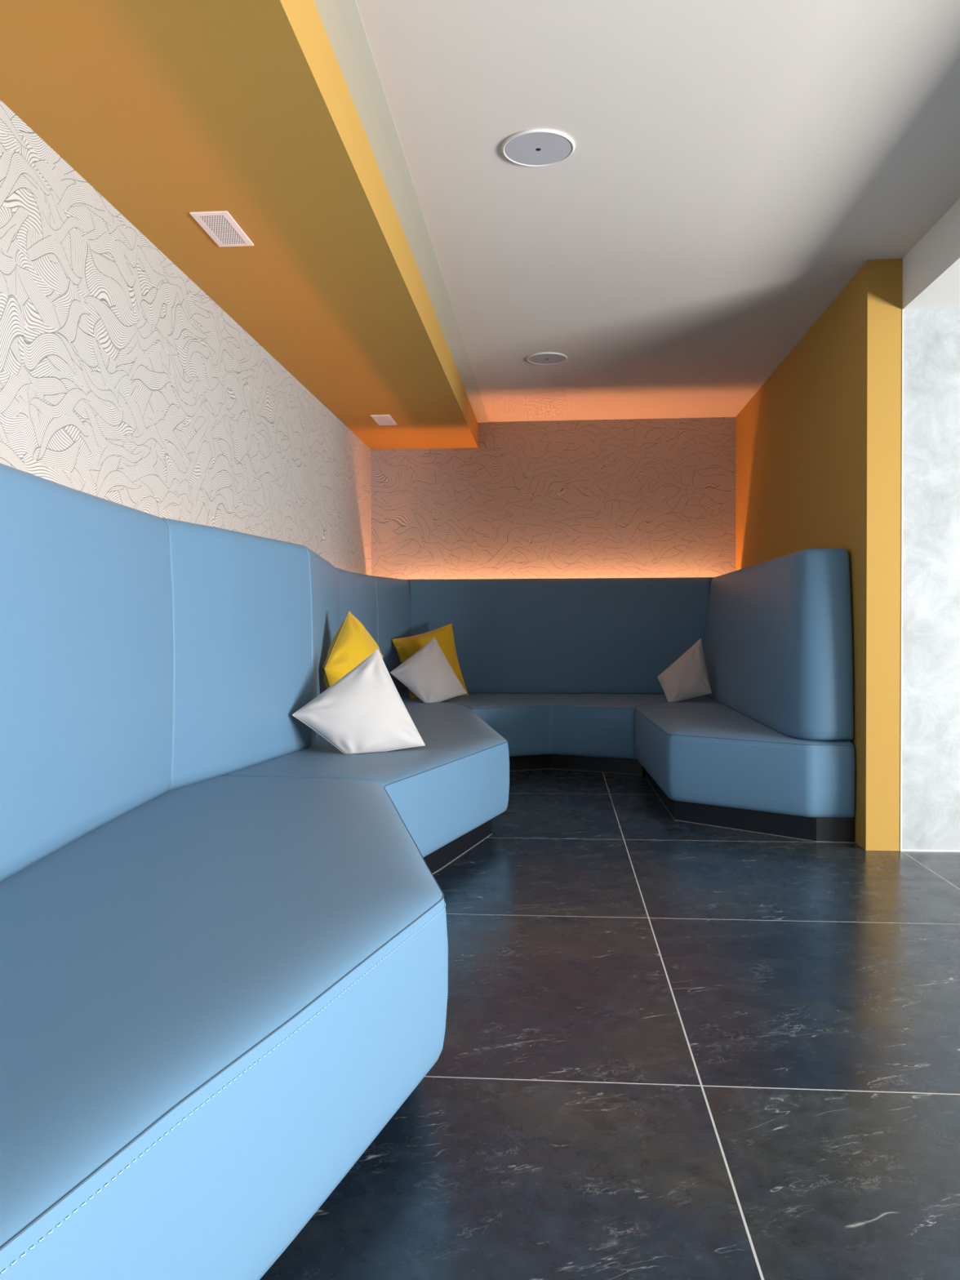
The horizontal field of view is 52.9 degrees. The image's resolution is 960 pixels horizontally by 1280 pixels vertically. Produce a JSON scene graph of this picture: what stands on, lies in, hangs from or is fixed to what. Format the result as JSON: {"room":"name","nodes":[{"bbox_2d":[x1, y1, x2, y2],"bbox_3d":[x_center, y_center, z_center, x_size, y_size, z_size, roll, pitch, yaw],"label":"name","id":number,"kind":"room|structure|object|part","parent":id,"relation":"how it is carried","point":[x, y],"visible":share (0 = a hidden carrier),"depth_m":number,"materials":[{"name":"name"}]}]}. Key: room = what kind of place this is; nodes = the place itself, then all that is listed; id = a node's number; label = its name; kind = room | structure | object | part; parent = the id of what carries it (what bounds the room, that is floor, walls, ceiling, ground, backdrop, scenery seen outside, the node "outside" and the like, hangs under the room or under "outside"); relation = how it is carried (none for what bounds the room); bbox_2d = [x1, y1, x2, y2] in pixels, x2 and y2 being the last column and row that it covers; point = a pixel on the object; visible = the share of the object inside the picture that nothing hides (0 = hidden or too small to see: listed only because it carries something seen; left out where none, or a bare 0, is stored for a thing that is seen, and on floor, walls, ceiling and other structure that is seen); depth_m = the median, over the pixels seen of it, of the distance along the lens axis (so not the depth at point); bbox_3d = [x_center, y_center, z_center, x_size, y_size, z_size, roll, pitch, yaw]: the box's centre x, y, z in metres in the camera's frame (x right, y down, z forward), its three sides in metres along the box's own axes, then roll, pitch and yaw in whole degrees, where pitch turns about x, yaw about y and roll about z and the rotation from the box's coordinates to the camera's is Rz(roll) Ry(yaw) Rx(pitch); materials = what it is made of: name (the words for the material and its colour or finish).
{"room":"lounge seating area","nodes":[
{"label":"lounge seating area","id":0,"kind":"room"},
{"bbox_2d":[0,99,371,575],"bbox_3d":[-1.418,-0.304,1.133,0.100,2.581,13.045,0,1,5],"label":"wall","id":1,"kind":"structure","parent":0,"point":[122,381],"depth_m":3.36,"materials":[{"name":"paint"}]},
{"bbox_2d":[0,0,477,449],"bbox_3d":[-0.951,-1.496,1.076,0.847,0.199,13.045,0,1,5],"label":"ceiling soffit","id":2,"kind":"structure","parent":1,"relation":"attached to","point":[170,110],"depth_m":2.94,"materials":[{"name":"yellow paint"}]},
{"bbox_2d":[189,210,253,247],"bbox_3d":[-0.896,-1.431,3.364,0.128,0.006,0.286,0,1,5],"label":"air vent","id":3,"kind":"object","parent":2,"relation":"attached to","point":[221,224],"visible":1,"depth_m":3.35,"materials":[{"name":"white plastic"}]},
{"bbox_2d":[198,215,245,244],"bbox_3d":[-0.896,-1.429,3.364,0.086,0.002,0.244,0,1,5],"label":"grille","id":4,"kind":"object","parent":3,"relation":"attached to","point":[226,230],"depth_m":3.36,"materials":[{"name":"white plastic"}]},
{"bbox_2d":[370,414,397,425],"bbox_3d":[-0.646,-1.483,6.507,0.128,0.006,0.306,0,1,5],"label":"air vent","id":5,"kind":"object","parent":2,"relation":"attached to","point":[384,420],"visible":1,"depth_m":6.49,"materials":[{"name":"white plastic"}]},
{"bbox_2d":[374,416,393,424],"bbox_3d":[-0.646,-1.481,6.507,0.086,0.002,0.264,0,1,5],"label":"grille","id":6,"kind":"object","parent":5,"relation":"attached to","point":[383,420],"depth_m":6.50,"materials":[{"name":"white plastic"}]},
{"bbox_2d":[370,417,735,579],"bbox_3d":[0.619,-0.416,7.564,3.152,2.581,0.100,0,1,5],"label":"wall","id":7,"kind":"structure","parent":0,"point":[629,498],"depth_m":7.50,"materials":[{"name":"paint"}]},
{"bbox_2d":[313,0,488,422],"bbox_3d":[-0.467,-1.593,1.036,0.124,0.006,13.045,0,1,5],"label":"trim","id":8,"kind":"structure","parent":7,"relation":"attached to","point":[341,20],"depth_m":3.24,"materials":[{"name":"grey paint"}]},
{"bbox_2d":[259,768,959,1279],"bbox_3d":[2.106,1.028,0.927,7.152,0.100,13.145,0,1,5],"label":"floor","id":9,"kind":"structure","parent":0,"point":[672,1049],"depth_m":2.15,"materials":[{"name":"tile"}]},
{"bbox_2d":[0,462,448,1279],"bbox_3d":[-0.659,0.298,1.852,1.164,1.349,3.080,0,1,5],"label":"bench","id":10,"kind":"object","parent":9,"relation":"on","point":[217,993],"visible":1,"depth_m":1.65,"materials":[{"name":"blue leather"}]},
{"bbox_3d":[-1.092,0.069,1.732,0.320,0.882,2.780,0,1,5],"label":"backrest","id":11,"kind":"part","parent":10,"relation":"part of","materials":[{"name":"blue leather"}]},
{"bbox_2d":[0,776,448,1279],"bbox_3d":[-0.656,0.682,1.884,1.164,0.364,3.030,0,1,5],"label":"seat cushion","id":12,"kind":"object","parent":10,"relation":"on","point":[217,993],"depth_m":1.44,"materials":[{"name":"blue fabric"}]},
{"bbox_2d":[160,517,509,874],"bbox_3d":[-0.390,0.242,5.265,1.164,1.348,4.453,0,1,5],"label":"bench","id":13,"kind":"object","parent":9,"relation":"on","point":[256,620],"visible":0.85,"depth_m":3.71,"materials":[{"name":"blue leather"}]},
{"bbox_3d":[-0.935,0.037,3.638,0.335,0.882,1.131,0,1,5],"label":"backrest","id":14,"kind":"part","parent":13,"relation":"part of","materials":[{"name":"blue leather"}]},
{"bbox_3d":[-0.831,0.015,4.946,0.337,0.882,1.549,0,1,5],"label":"backrest","id":15,"kind":"part","parent":13,"relation":"part of","materials":[{"name":"blue leather"}]},
{"bbox_2d":[322,611,383,688],"bbox_3d":[-0.613,0.144,4.610,0.190,0.569,0.514,0,1,19],"label":"cushion","id":16,"kind":"object","parent":13,"relation":"on","point":[352,643],"visible":0.56,"depth_m":4.51,"materials":[{"name":"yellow fabric"}]},
{"bbox_3d":[-0.829,-0.006,6.260,0.134,0.882,1.099,0,1,5],"label":"backrest","id":17,"kind":"part","parent":13,"relation":"part of","materials":[{"name":"blue leather"}]},
{"bbox_2d":[292,648,425,754],"bbox_3d":[-0.500,0.252,4.003,0.559,0.426,0.176,-1,1,-22],"label":"cushion","id":18,"kind":"object","parent":13,"relation":"on","point":[364,711],"visible":1,"depth_m":3.96,"materials":[{"name":"grey fabric"}]},
{"bbox_2d":[220,695,509,857],"bbox_3d":[-0.378,0.623,5.410,1.164,0.364,4.174,0,1,5],"label":"seat cushion","id":19,"kind":"object","parent":13,"relation":"on","point":[442,789],"depth_m":3.91,"materials":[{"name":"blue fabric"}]},
{"bbox_3d":[-0.690,-0.020,7.103,0.279,0.881,0.608,0,1,5],"label":"backrest","id":20,"kind":"part","parent":13,"relation":"part of","materials":[{"name":"blue leather"}]},
{"bbox_2d":[390,637,466,702],"bbox_3d":[-0.353,0.202,6.635,0.467,0.441,0.258,-1,1,-31],"label":"cushion","id":21,"kind":"object","parent":13,"relation":"on","point":[428,673],"visible":1,"depth_m":6.59,"materials":[{"name":"grey fabric"}]},
{"bbox_2d":[391,623,468,697],"bbox_3d":[-0.363,0.148,6.985,0.548,0.535,0.187,0,1,-4],"label":"cushion","id":22,"kind":"object","parent":13,"relation":"on","point":[407,646],"visible":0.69,"depth_m":6.99,"materials":[{"name":"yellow fabric"}]},
{"bbox_2d":[400,577,714,774],"bbox_3d":[0.522,0.213,6.850,2.725,1.348,1.150,0,1,5],"label":"bench","id":23,"kind":"object","parent":9,"relation":"on","point":[562,669],"visible":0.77,"depth_m":7.26,"materials":[{"name":"blue leather"}]},
{"bbox_2d":[400,693,707,759],"bbox_3d":[0.521,0.596,6.856,2.710,0.364,1.150,0,1,5],"label":"seat cushion","id":24,"kind":"object","parent":23,"relation":"on","point":[575,726],"depth_m":6.48,"materials":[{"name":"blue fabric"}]},
{"bbox_3d":[0.559,-0.028,7.327,2.725,0.882,0.070,0,1,5],"label":"backrest","id":25,"kind":"part","parent":23,"relation":"part of","materials":[{"name":"blue leather"}]},
{"bbox_2d":[634,548,855,842],"bbox_3d":[1.397,0.226,5.867,0.853,1.348,2.972,0,1,5],"label":"bench","id":26,"kind":"object","parent":9,"relation":"on","point":[771,751],"visible":1,"depth_m":4.60,"materials":[{"name":"blue leather"}]},
{"bbox_2d":[657,638,711,702],"bbox_3d":[1.395,0.203,6.590,0.322,0.425,0.211,0,1,-4],"label":"cushion","id":27,"kind":"object","parent":26,"relation":"on","point":[686,677],"visible":1,"depth_m":6.55,"materials":[{"name":"grey fabric"}]},
{"bbox_2d":[634,697,855,817],"bbox_3d":[1.399,0.609,5.874,0.850,0.364,2.970,0,1,5],"label":"seat cushion","id":28,"kind":"object","parent":26,"relation":"on","point":[710,753],"depth_m":4.63,"materials":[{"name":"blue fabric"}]},
{"bbox_3d":[1.668,-0.007,5.775,0.286,0.882,2.825,0,1,5],"label":"backrest","id":29,"kind":"part","parent":26,"relation":"part of","materials":[{"name":"blue leather"}]},
{"bbox_2d":[355,0,959,422],"bbox_3d":[0.102,-1.648,1.041,3.152,0.100,13.145,0,1,5],"label":"ceiling","id":30,"kind":"structure","parent":0,"point":[733,166],"depth_m":3.36,"materials":[{"name":"white paint"}]},
{"bbox_2d":[502,128,574,166],"bbox_3d":[0.193,-1.629,3.196,0.242,0.009,0.242,0,1,5],"label":"ceiling speaker","id":31,"kind":"object","parent":30,"relation":"attached to","point":[534,147],"visible":1,"depth_m":3.18,"materials":[{"name":"white plastic"}]},
{"bbox_2d":[526,351,567,364],"bbox_3d":[0.397,-1.671,5.725,0.242,0.009,0.242,0,1,5],"label":"ceiling speaker","id":32,"kind":"object","parent":30,"relation":"attached to","point":[548,357],"visible":1,"depth_m":5.71,"materials":[{"name":"white plastic"}]},
{"bbox_2d":[528,354,565,364],"bbox_3d":[0.397,-1.670,5.725,0.224,0.005,0.224,0,1,5],"label":"grille","id":33,"kind":"object","parent":32,"relation":"attached to","point":[533,358],"depth_m":5.72,"materials":[{"name":"grey metal"}]},
{"bbox_2d":[735,258,902,850],"bbox_3d":[1.891,-0.392,5.808,0.148,2.581,3.202,0,1,5],"label":"wall","id":34,"kind":"structure","parent":0,"point":[819,444],"depth_m":4.39,"materials":[{"name":"yellow paint"}]},
{"bbox_2d":[902,198,959,309],"bbox_3d":[3.490,-1.493,-0.879,4.096,0.271,9.845,0,1,5],"label":"ceiling","id":35,"kind":"structure","parent":34,"relation":"attached to","point":[931,268],"depth_m":3.90,"materials":[{"name":"white paint"}]},
{"bbox_2d":[902,308,959,850],"bbox_3d":[3.885,-0.260,4.099,4.096,2.360,0.100,0,1,5],"label":"wall","id":36,"kind":"structure","parent":0,"point":[931,632],"depth_m":4.20,"materials":[{"name":"grey stone"}]},
{"bbox_2d":[900,309,903,851],"bbox_3d":[1.840,-0.255,4.207,0.005,2.360,0.004,0,1,5],"label":"trim","id":37,"kind":"structure","parent":36,"relation":"attached to","point":[902,309],"depth_m":4.20,"materials":[{"name":"white paint"}]},
{"bbox_2d":[902,849,959,852],"bbox_3d":[3.885,0.917,4.066,4.096,0.006,0.004,0,1,5],"label":"trim","id":38,"kind":"structure","parent":36,"relation":"attached to","point":[902,850],"depth_m":4.21,"materials":[{"name":"white paint"}]}
]}

